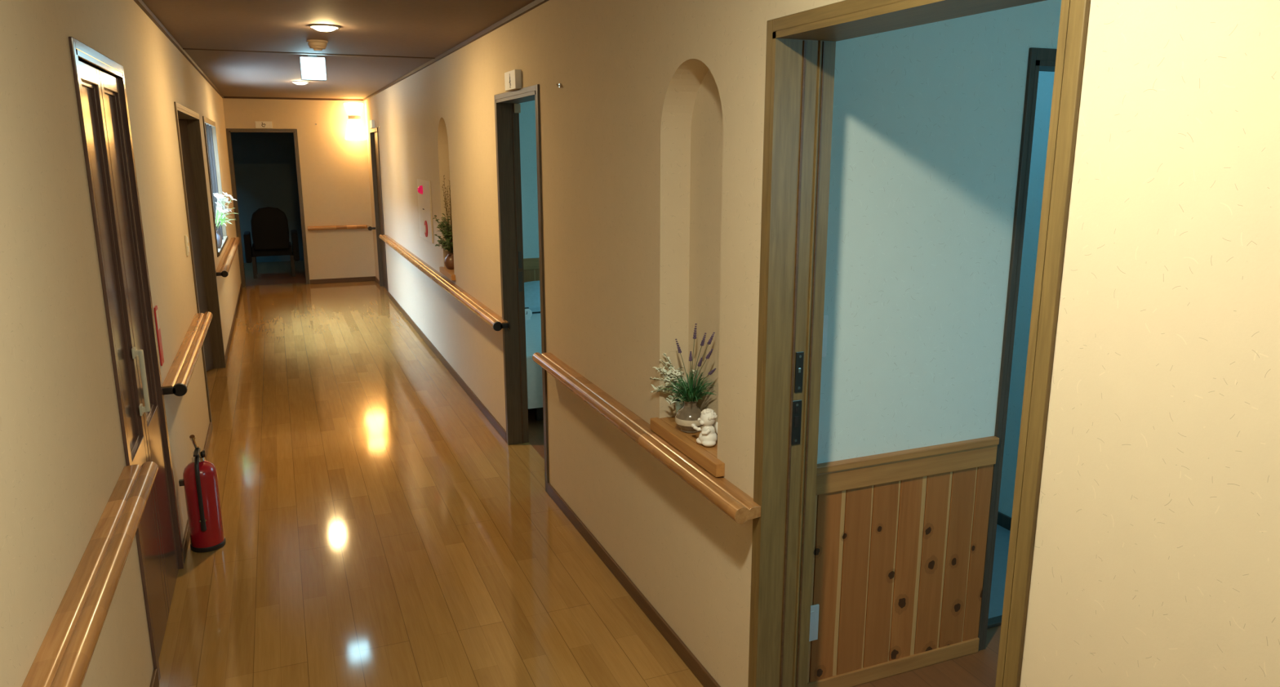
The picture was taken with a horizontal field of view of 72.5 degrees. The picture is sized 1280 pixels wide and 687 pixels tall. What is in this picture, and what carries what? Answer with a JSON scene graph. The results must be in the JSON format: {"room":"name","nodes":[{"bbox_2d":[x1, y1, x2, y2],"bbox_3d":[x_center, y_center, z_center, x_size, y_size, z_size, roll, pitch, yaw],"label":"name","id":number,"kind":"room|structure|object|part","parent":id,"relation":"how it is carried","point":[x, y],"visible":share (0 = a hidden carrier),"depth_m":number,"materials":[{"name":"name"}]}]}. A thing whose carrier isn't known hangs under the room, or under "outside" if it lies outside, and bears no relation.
{"room":"nursing home corridor","nodes":[
{"label":"nursing home corridor","id":0,"kind":"room"},
{"bbox_2d":[0,0,240,686],"bbox_3d":[-2.514,-0.464,4.584,0.150,2.400,14.380,-5,13,-22],"label":"wall","id":1,"kind":"structure","parent":0,"point":[62,454],"depth_m":2.21,"materials":[{"name":"beige paint"}]},
{"bbox_2d":[21,461,158,686],"bbox_3d":[-0.873,0.748,1.110,0.092,0.049,3.575,-5,13,-22],"label":"handrail","id":2,"kind":"object","parent":1,"relation":"attached to","point":[63,658],"visible":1,"depth_m":1.94,"materials":[{"name":"brown wood"}]},
{"bbox_2d":[68,36,184,679],"bbox_3d":[-1.848,0.046,3.084,0.178,2.048,0.940,-5,13,-22],"label":"door","id":3,"kind":"structure","parent":1,"relation":"in","point":[99,80],"depth_m":3.07,"materials":[{"name":"brown wood"}]},
{"bbox_3d":[-1.733,-0.224,2.837,0.021,1.204,0.317,-5,13,-22],"label":"panel","id":4,"kind":"part","parent":3,"relation":"part of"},
{"bbox_3d":[-1.895,-0.309,3.221,0.021,1.204,0.317,-5,13,-22],"label":"panel","id":5,"kind":"part","parent":3,"relation":"part of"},
{"bbox_3d":[-1.760,0.133,3.080,0.032,0.244,0.038,-5,13,-22],"label":"handle","id":6,"kind":"part","parent":3,"relation":"part of","materials":[{"name":"beige plastic"}]},
{"bbox_2d":[154,305,164,365],"bbox_3d":[-2.019,-0.034,3.664,0.006,0.245,0.080,-5,13,-22],"label":"sign","id":7,"kind":"object","parent":1,"relation":"attached to","point":[156,310],"visible":1,"depth_m":3.65,"materials":[{"name":"red plastic"}]},
{"bbox_2d":[133,0,223,97],"bbox_3d":[-2.438,-1.632,4.360,0.018,0.022,14.380,-5,13,-22],"label":"trim","id":8,"kind":"structure","parent":1,"relation":"attached to","point":[144,8],"depth_m":5.13,"materials":[{"name":"brown wood"}]},
{"bbox_2d":[184,234,189,256],"bbox_3d":[-2.630,-0.570,5.066,0.013,0.120,0.070,-5,13,-22],"label":"light switch","id":9,"kind":"object","parent":1,"relation":"attached to","point":[186,241],"visible":1,"depth_m":5.04,"materials":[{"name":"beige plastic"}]},
{"bbox_2d":[162,311,212,395],"bbox_3d":[-2.280,0.016,4.442,0.096,0.056,1.846,-5,13,-22],"label":"handrail","id":10,"kind":"object","parent":1,"relation":"attached to","point":[176,381],"visible":0.9,"depth_m":4.13,"materials":[{"name":"brown wood"}]},
{"bbox_2d":[149,283,242,686],"bbox_3d":[-2.438,0.672,4.866,0.011,0.060,14.380,-5,13,-22],"label":"baseboard","id":11,"kind":"structure","parent":1,"relation":"attached to","point":[154,680],"depth_m":5.11,"materials":[{"name":"brown wood"}]},
{"bbox_2d":[173,102,226,429],"bbox_3d":[-3.144,-0.606,6.128,0.160,2.016,1.831,-5,13,-22],"label":"door","id":12,"kind":"structure","parent":1,"relation":"in","point":[182,113],"depth_m":6.86,"materials":[{"name":"brown wood"}]},
{"bbox_2d":[178,120,213,370],"bbox_3d":[-3.529,-0.661,6.488,0.094,1.960,0.860,2,13,8],"label":"door","id":13,"kind":"structure","parent":12,"relation":"attached to","point":[183,126],"depth_m":6.83,"materials":[{"name":"wood"}]},
{"bbox_2d":[202,115,227,257],"bbox_3d":[-4.005,-1.471,8.086,0.170,1.171,1.656,-5,13,-22],"label":"window","id":14,"kind":"structure","parent":1,"relation":"in","point":[209,126],"depth_m":8.12,"materials":[{"name":"white glass"}]},
{"bbox_3d":[-4.005,-0.922,8.206,0.170,0.032,1.640,-5,13,-22],"label":"sill","id":15,"kind":"part","parent":14,"relation":"part of","materials":[{"name":"brown wood"}]},
{"bbox_2d":[213,191,237,247],"bbox_3d":[-3.716,-1.112,7.837,0.252,0.496,0.245,5,13,21],"label":"potted plant","id":16,"kind":"object","parent":14,"relation":"on","point":[221,208],"visible":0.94,"depth_m":7.80,"materials":[{"name":"white plant"}]},
{"bbox_2d":[215,236,239,276],"bbox_3d":[-4.012,-0.877,8.539,0.096,0.056,3.171,-5,13,-22],"label":"handrail","id":17,"kind":"object","parent":1,"relation":"attached to","point":[223,268],"visible":0.85,"depth_m":8.02,"materials":[{"name":"brown wood"}]},
{"bbox_2d":[231,132,303,262],"bbox_3d":[-5.729,-2.515,13.918,3.200,2.400,0.100,-5,13,-22],"label":"wall","id":18,"kind":"structure","parent":0,"point":[264,162],"depth_m":13.77,"materials":[{"name":"paint"}]},
{"bbox_2d":[222,97,375,283],"bbox_3d":[-4.453,-1.980,11.479,1.957,2.400,0.150,-5,13,-22],"label":"wall","id":19,"kind":"structure","parent":0,"point":[335,170],"depth_m":11.52,"materials":[{"name":"beige paint"}]},
{"bbox_2d":[254,120,272,128],"bbox_3d":[-4.774,-2.773,11.073,0.198,0.085,0.023,-5,13,-22],"label":"room sign","id":20,"kind":"object","parent":19,"relation":"attached to","point":[258,124],"visible":1,"depth_m":11.06,"materials":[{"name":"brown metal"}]},
{"bbox_2d":[226,128,310,287],"bbox_3d":[-4.828,-1.756,11.364,0.829,2.013,0.160,-5,13,-22],"label":"door","id":21,"kind":"structure","parent":19,"relation":"in","point":[228,131],"depth_m":11.26,"materials":[{"name":"brown wood"}]},
{"bbox_2d":[223,96,362,101],"bbox_3d":[-4.407,-3.125,11.153,1.653,0.022,0.018,-5,13,-22],"label":"trim","id":22,"kind":"structure","parent":19,"relation":"attached to","point":[226,97],"depth_m":11.13,"materials":[{"name":"brown wood"}]},
{"bbox_2d":[306,224,375,230],"bbox_3d":[-3.930,-1.516,11.486,0.827,0.056,0.420,-5,13,-22],"label":"handrail","id":23,"kind":"object","parent":19,"relation":"attached to","point":[357,226],"visible":1,"depth_m":11.57,"materials":[{"name":"brown wood"}]},
{"bbox_2d":[309,275,375,284],"bbox_3d":[-4.024,-0.857,11.818,0.841,0.060,0.011,-5,13,-22],"label":"baseboard","id":24,"kind":"structure","parent":19,"relation":"attached to","point":[371,277],"depth_m":11.81,"materials":[{"name":"brown wood"}]},
{"bbox_2d":[343,102,366,140],"bbox_3d":[-3.714,-2.886,11.360,0.270,0.480,0.269,-5,13,-22],"label":"wall lamp","id":25,"kind":"object","parent":19,"relation":"attached to","point":[355,131],"visible":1,"depth_m":11.28,"materials":[{"name":"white glass"}]},
{"bbox_3d":[-3.714,-3.042,11.325,0.250,0.160,0.249,-5,13,-22],"label":"lamp shade","id":26,"kind":"part","parent":25,"relation":"part of","materials":[{"name":"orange glass"}]},
{"bbox_3d":[-3.714,-2.781,11.383,0.270,0.265,0.268,-5,13,-22],"label":"lamp shade","id":27,"kind":"part","parent":25,"relation":"part of","materials":[{"name":"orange glass"}]},
{"bbox_2d":[142,0,535,99],"bbox_3d":[-1.690,-1.759,4.648,1.977,0.100,14.680,-5,13,-22],"label":"ceiling","id":28,"kind":"structure","parent":0,"point":[426,28],"depth_m":5.19,"materials":[{"name":"white paint"}]},
{"bbox_2d":[291,81,308,84],"bbox_3d":[-3.346,-2.563,8.601,0.160,0.026,0.160,-5,13,-22],"label":"recessed light","id":29,"kind":"object","parent":28,"relation":"in","point":[295,82],"visible":1,"depth_m":8.56,"materials":[{"name":"white glass"}]},
{"bbox_2d":[293,82,306,84],"bbox_3d":[-3.346,-2.562,8.601,0.132,0.025,0.132,-5,13,-22],"label":"diffuser","id":30,"kind":"object","parent":29,"relation":"attached to","point":[299,83],"depth_m":8.57,"materials":[{"name":"white plastic"}]},
{"bbox_2d":[182,48,435,58],"bbox_3d":[-2.276,-2.026,6.111,1.653,0.006,0.025,-5,13,-22],"label":"trim","id":31,"kind":"structure","parent":28,"relation":"attached to","point":[183,48],"depth_m":6.08,"materials":[{"name":"brown wood"}]},
{"bbox_2d":[299,55,326,80],"bbox_3d":[-2.339,-1.970,6.246,0.172,0.172,0.046,-5,13,-22],"label":"exit sign","id":32,"kind":"object","parent":28,"relation":"hanging from","point":[313,68],"visible":1,"depth_m":6.23,"materials":[{"name":"white plastic"}]},
{"bbox_2d":[306,40,328,51],"bbox_3d":[-2.002,-1.847,5.417,0.124,0.058,0.124,-5,13,-22],"label":"smoke detector","id":33,"kind":"object","parent":28,"relation":"attached to","point":[317,45],"visible":1,"depth_m":5.38,"materials":[{"name":"beige plastic"}]},
{"bbox_2d":[309,24,339,31],"bbox_3d":[-1.729,-1.724,4.783,0.160,0.026,0.160,-5,13,-22],"label":"recessed light","id":34,"kind":"object","parent":28,"relation":"in","point":[324,28],"visible":1,"depth_m":4.74,"materials":[{"name":"white glass"}]},
{"bbox_2d":[312,26,336,31],"bbox_3d":[-1.729,-1.724,4.784,0.132,0.025,0.132,-5,13,-22],"label":"diffuser","id":35,"kind":"object","parent":34,"relation":"attached to","point":[324,28],"depth_m":4.75,"materials":[{"name":"white glass"}]},
{"bbox_2d":[519,100,539,258],"bbox_3d":[-0.536,-1.205,7.939,2.515,2.400,0.120,-5,13,-22],"label":"wall","id":36,"kind":"structure","parent":0,"point":[527,132],"depth_m":7.64,"materials":[{"name":"blue paint"}]},
{"bbox_2d":[523,257,539,269],"bbox_3d":[-0.564,-0.747,7.949,2.394,0.100,0.022,-5,13,-22],"label":"rail","id":37,"kind":"object","parent":36,"relation":"attached to","point":[528,263],"depth_m":7.78,"materials":[{"name":"brown wood"}]},
{"bbox_2d":[524,269,539,282],"bbox_3d":[-0.565,-0.357,8.040,2.394,0.700,0.012,-5,13,-22],"label":"wainscot","id":38,"kind":"structure","parent":36,"relation":"attached to","point":[530,275],"depth_m":7.81,"materials":[{"name":"brown wood"}]},
{"bbox_2d":[158,260,1010,686],"bbox_3d":[-1.426,0.358,6.704,5.100,0.120,17.350,-5,13,-22],"label":"floor","id":39,"kind":"structure","parent":0,"point":[380,530],"depth_m":3.93,"materials":[{"name":"brown wood"}]},
{"bbox_2d":[178,434,225,551],"bbox_3d":[-1.942,0.645,3.868,0.144,0.541,0.144,5,13,22],"label":"fire extinguisher","id":40,"kind":"object","parent":39,"relation":"on","point":[199,481],"visible":1,"depth_m":3.83,"materials":[{"name":"red metal"}]},
{"bbox_3d":[-1.940,0.431,3.800,0.020,0.093,0.102,-4,13,-19],"label":"lever","id":41,"kind":"part","parent":40,"relation":"part of","materials":[{"name":"metal"}]},
{"bbox_3d":[-1.934,0.473,3.808,0.022,0.008,0.105,-5,13,-22],"label":"carry handle","id":42,"kind":"part","parent":40,"relation":"part of","materials":[{"name":"black metal"}]},
{"bbox_2d":[243,206,299,278],"bbox_3d":[-5.237,-1.456,12.398,0.700,0.985,0.600,-5,13,-22],"label":"armchair","id":43,"kind":"object","parent":39,"relation":"on","point":[269,225],"visible":1,"depth_m":12.12,"materials":[{"name":"fabric"}]},
{"bbox_3d":[-5.524,-1.360,12.298,0.080,0.400,0.520,-5,13,-22],"label":"armrest","id":44,"kind":"part","parent":43,"relation":"part of","materials":[{"name":"fabric"}]},
{"bbox_3d":[-5.383,-1.058,12.183,0.045,0.300,0.045,-5,13,-22],"label":"leg","id":45,"kind":"part","parent":43,"relation":"part of","materials":[{"name":"brown wood"}]},
{"bbox_3d":[-5.140,-1.601,12.124,0.480,0.585,0.090,-5,13,-22],"label":"backrest","id":46,"kind":"part","parent":43,"relation":"part of","materials":[{"name":"fabric"}]},
{"bbox_3d":[-5.252,-1.350,12.459,0.520,0.150,0.520,-5,13,-22],"label":"seat","id":47,"kind":"part","parent":43,"relation":"part of","materials":[{"name":"fabric"}]},
{"bbox_3d":[-4.920,-1.100,12.369,0.045,0.300,0.045,-5,13,-22],"label":"leg","id":48,"kind":"part","parent":43,"relation":"part of","materials":[{"name":"brown wood"}]},
{"bbox_3d":[-4.951,-1.411,12.529,0.080,0.400,0.520,-5,13,-22],"label":"armrest","id":49,"kind":"part","parent":43,"relation":"part of","materials":[{"name":"fabric"}]},
{"bbox_2d":[524,311,543,420],"bbox_3d":[-0.614,0.062,6.691,1.068,0.462,2.036,-5,13,-22],"label":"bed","id":50,"kind":"object","parent":39,"relation":"on","point":[533,326],"visible":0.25,"depth_m":5.62,"materials":[{"name":"white fabric"}]},
{"bbox_2d":[524,306,532,319],"bbox_3d":[-0.872,-0.230,6.714,0.080,0.096,0.027,-5,13,-22],"label":"alarm clock","id":51,"kind":"object","parent":50,"relation":"on","point":[528,313],"visible":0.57,"depth_m":6.71,"materials":[{"name":"white plastic"}]},
{"bbox_2d":[524,280,540,311],"bbox_3d":[-0.814,-0.408,7.242,0.800,0.211,0.562,-4,13,-17],"label":"pillow","id":52,"kind":"object","parent":50,"relation":"on","point":[531,289],"visible":0.09,"depth_m":7.01,"materials":[{"name":"fabric"}]},
{"bbox_3d":[-0.664,0.443,5.759,0.050,0.120,0.050,-5,13,-22],"label":"leg","id":53,"kind":"part","parent":50,"relation":"part of","materials":[{"name":"black"}]},
{"bbox_2d":[675,399,684,413],"bbox_3d":[0.153,0.233,3.024,0.068,0.080,0.068,-5,13,-22],"label":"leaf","id":54,"kind":"object","parent":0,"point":[677,406],"depth_m":3.00,"materials":[{"name":"green plant"}]},
{"bbox_2d":[364,0,1279,686],"bbox_3d":[-0.829,-0.615,5.263,0.118,2.400,14.380,-5,13,-22],"label":"wall","id":55,"kind":"structure","parent":0,"point":[1156,562],"depth_m":2.19,"materials":[{"name":"beige paint"}]},
{"bbox_2d":[369,120,374,128],"bbox_3d":[-3.271,-2.674,10.657,0.034,0.093,0.240,-5,13,-22],"label":"room sign","id":56,"kind":"object","parent":55,"relation":"attached to","point":[371,122],"visible":1,"depth_m":10.56,"materials":[{"name":"white plastic"}]},
{"bbox_2d":[368,127,388,295],"bbox_3d":[-3.206,-1.655,10.914,0.128,2.006,0.886,-5,13,-22],"label":"door","id":57,"kind":"structure","parent":55,"relation":"in","point":[374,138],"depth_m":11.14,"materials":[{"name":"brown wood"}]},
{"bbox_2d":[417,178,433,243],"bbox_3d":[-1.863,-1.143,7.480,0.054,0.510,0.660,-5,13,-22],"label":"panel","id":58,"kind":"object","parent":55,"relation":"attached to","point":[424,186],"visible":1,"depth_m":7.41,"materials":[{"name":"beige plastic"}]},
{"bbox_2d":[417,185,422,194],"bbox_3d":[-1.889,-1.317,7.486,0.040,0.075,0.076,-5,13,-22],"label":"lamp","id":59,"kind":"object","parent":58,"relation":"attached to","point":[420,189],"depth_m":7.46,"materials":[{"name":"pink"}]},
{"bbox_2d":[378,234,510,330],"bbox_3d":[-1.914,-0.679,7.653,0.096,0.056,5.891,-5,13,-22],"label":"handrail","id":60,"kind":"object","parent":55,"relation":"attached to","point":[486,314],"visible":1,"depth_m":6.23,"materials":[{"name":"brown wood"}]},
{"bbox_2d":[439,266,455,279],"bbox_3d":[-1.429,-0.542,6.715,0.139,0.042,0.510,-5,13,-22],"label":"niche shelf","id":61,"kind":"object","parent":55,"relation":"attached to","point":[450,273],"visible":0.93,"depth_m":6.64,"materials":[{"name":"brown wood"}]},
{"bbox_2d":[432,174,453,269],"bbox_3d":[-1.491,-0.930,6.694,0.199,0.725,0.275,-5,13,-22],"label":"plant","id":62,"kind":"object","parent":61,"relation":"on","point":[447,245],"visible":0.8,"depth_m":6.71,"materials":[{"name":"green plant"}]},
{"bbox_2d":[362,0,549,101],"bbox_3d":[-0.893,-1.771,4.982,0.018,0.022,14.380,-5,13,-22],"label":"trim","id":63,"kind":"structure","parent":55,"relation":"attached to","point":[535,3],"depth_m":5.18,"materials":[{"name":"brown wood"}]},
{"bbox_2d":[504,69,521,91],"bbox_3d":[-0.649,-1.340,4.452,0.033,0.092,0.215,-5,13,-22],"label":"room sign","id":64,"kind":"object","parent":55,"relation":"attached to","point":[513,78],"visible":1,"depth_m":4.39,"materials":[{"name":"white plastic"}]},
{"bbox_2d":[493,84,549,492],"bbox_3d":[-0.584,-0.310,4.720,0.135,2.036,0.876,-5,13,-22],"label":"door","id":65,"kind":"structure","parent":55,"relation":"in","point":[507,105],"depth_m":5.00,"materials":[{"name":"brown wood"}]},
{"bbox_3d":[-0.698,-0.361,5.095,0.024,0.115,0.004,-5,13,-22],"label":"strike plate","id":66,"kind":"part","parent":65,"relation":"part of","materials":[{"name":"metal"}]},
{"bbox_3d":[-0.696,-0.485,5.068,0.020,0.100,0.004,-5,13,-22],"label":"strike plate","id":67,"kind":"part","parent":65,"relation":"part of","materials":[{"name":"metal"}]},
{"bbox_2d":[374,275,720,686],"bbox_3d":[-0.887,0.533,5.491,0.011,0.060,14.380,-5,13,-22],"label":"baseboard","id":68,"kind":"structure","parent":55,"relation":"attached to","point":[677,643],"depth_m":3.69,"materials":[{"name":"brown wood"}]},
{"bbox_2d":[532,351,760,523],"bbox_3d":[-0.090,0.269,3.345,0.092,0.049,2.058,-5,13,-22],"label":"handrail","id":69,"kind":"object","parent":55,"relation":"attached to","point":[726,495],"visible":1,"depth_m":2.94,"materials":[{"name":"brown wood"}]},
{"bbox_2d":[650,416,724,476],"bbox_3d":[0.196,0.327,2.878,0.139,0.042,0.507,-5,13,-22],"label":"niche shelf","id":70,"kind":"object","parent":55,"relation":"attached to","point":[666,428],"visible":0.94,"depth_m":2.83,"materials":[{"name":"brown wood"}]},
{"bbox_2d":[649,352,697,413],"bbox_3d":[0.112,0.151,3.018,0.138,0.243,0.193,-5,13,-22],"label":"leaf plant","id":71,"kind":"object","parent":70,"relation":"on","point":[671,375],"visible":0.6,"depth_m":3.00,"materials":[{"name":"white plant"}]},
{"bbox_2d":[657,323,715,432],"bbox_3d":[0.151,0.117,2.889,0.159,0.364,0.208,-5,13,-22],"label":"potted plant","id":72,"kind":"object","parent":70,"relation":"on","point":[688,414],"visible":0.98,"depth_m":2.89,"materials":[{"name":"plant"}]},
{"bbox_3d":[0.152,0.109,2.929,0.003,0.164,0.073,-7,14,-29],"label":"lavender stem","id":73,"kind":"part","parent":72,"relation":"part of","materials":[{"name":"green plant"}]},
{"bbox_3d":[0.175,0.085,2.898,0.018,0.223,0.003,-11,17,-41],"label":"lavender stem","id":74,"kind":"part","parent":72,"relation":"part of","materials":[{"name":"green plant"}]},
{"bbox_3d":[0.186,0.097,2.884,0.044,0.206,0.004,7,14,30],"label":"lavender stem","id":75,"kind":"part","parent":72,"relation":"part of","materials":[{"name":"green plant"}]},
{"bbox_3d":[0.194,0.118,2.864,0.022,0.174,0.087,-5,13,-22],"label":"lavender stem","id":76,"kind":"part","parent":72,"relation":"part of","materials":[{"name":"plant"}]},
{"bbox_2d":[691,408,717,446],"bbox_3d":[0.211,0.264,2.790,0.069,0.120,0.090,-5,13,-22],"label":"figurine","id":77,"kind":"object","parent":70,"relation":"on","point":[708,437],"visible":1,"depth_m":2.77,"materials":[{"name":"white ceramic"}]},
{"bbox_2d":[747,0,1090,686],"bbox_3d":[0.585,0.279,2.009,0.177,2.049,0.963,-5,13,-22],"label":"door frame","id":78,"kind":"structure","parent":55,"relation":"in","point":[801,49],"depth_m":2.25,"materials":[{"name":"wood"}]},
{"bbox_3d":[0.430,0.218,2.409,0.032,0.127,0.004,-5,13,-22],"label":"strike plate","id":79,"kind":"part","parent":78,"relation":"part of","materials":[{"name":"metal"}]},
{"bbox_3d":[0.434,0.078,2.380,0.024,0.113,0.004,-5,13,-22],"label":"strike plate","id":80,"kind":"part","parent":78,"relation":"part of","materials":[{"name":"metal"}]},
{"bbox_2d":[817,0,1061,463],"bbox_3d":[1.268,-0.107,2.944,1.945,2.400,0.130,-5,13,-22],"label":"wall","id":81,"kind":"structure","parent":0,"point":[927,118],"depth_m":2.65,"materials":[{"name":"paint"}]},
{"bbox_2d":[822,315,827,356],"bbox_3d":[0.522,-0.019,2.571,0.070,0.126,0.009,-5,13,-22],"label":"light switch","id":82,"kind":"object","parent":81,"relation":"attached to","point":[825,317],"visible":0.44,"depth_m":2.58,"materials":[{"name":"white plastic"}]},
{"bbox_2d":[807,435,999,686],"bbox_3d":[0.797,0.736,2.844,0.860,0.797,0.026,-5,13,-22],"label":"wainscot","id":83,"kind":"structure","parent":81,"relation":"attached to","point":[900,536],"depth_m":2.86,"materials":[{"name":"brown wood"}]},
{"bbox_2d":[808,603,819,640],"bbox_3d":[0.534,0.887,2.762,0.072,0.123,0.008,-5,13,-22],"label":"wall outlet","id":84,"kind":"object","parent":83,"relation":"attached to","point":[814,619],"visible":0.44,"depth_m":2.77,"materials":[{"name":"white plastic"}]},
{"bbox_2d":[808,610,814,636],"bbox_3d":[0.535,0.888,2.760,0.034,0.087,0.002,-5,13,-22],"label":"socket","id":85,"kind":"object","parent":84,"relation":"attached to","point":[812,612],"depth_m":2.76,"materials":[{"name":"white plastic"}]},
{"bbox_3d":[0.797,1.098,2.927,0.858,0.055,0.019,-5,13,-22],"label":"skirting","id":86,"kind":"part","parent":83,"relation":"part of","materials":[{"name":"brown wood"}]},
{"bbox_3d":[0.797,0.393,2.769,0.858,0.095,0.026,-5,13,-22],"label":"cap rail","id":87,"kind":"part","parent":83,"relation":"part of","materials":[{"name":"brown wood"}]},
{"bbox_2d":[977,47,1057,649],"bbox_3d":[1.539,0.047,3.086,0.804,2.036,0.142,-5,13,-22],"label":"door","id":88,"kind":"structure","parent":81,"relation":"in","point":[1043,60],"depth_m":2.83,"materials":[{"name":"brown wood"}]},
{"bbox_2d":[998,71,1054,517],"bbox_3d":[1.765,-0.341,4.000,0.200,2.400,1.490,-5,13,-22],"label":"wall","id":89,"kind":"structure","parent":0,"point":[1046,79],"depth_m":3.87,"materials":[{"name":"paint"}]},
{"bbox_2d":[996,511,1011,530],"bbox_3d":[1.697,0.826,4.145,0.012,0.060,1.340,-5,13,-22],"label":"baseboard","id":90,"kind":"structure","parent":89,"relation":"attached to","point":[1003,520],"depth_m":4.10,"materials":[{"name":"black"}]}
]}

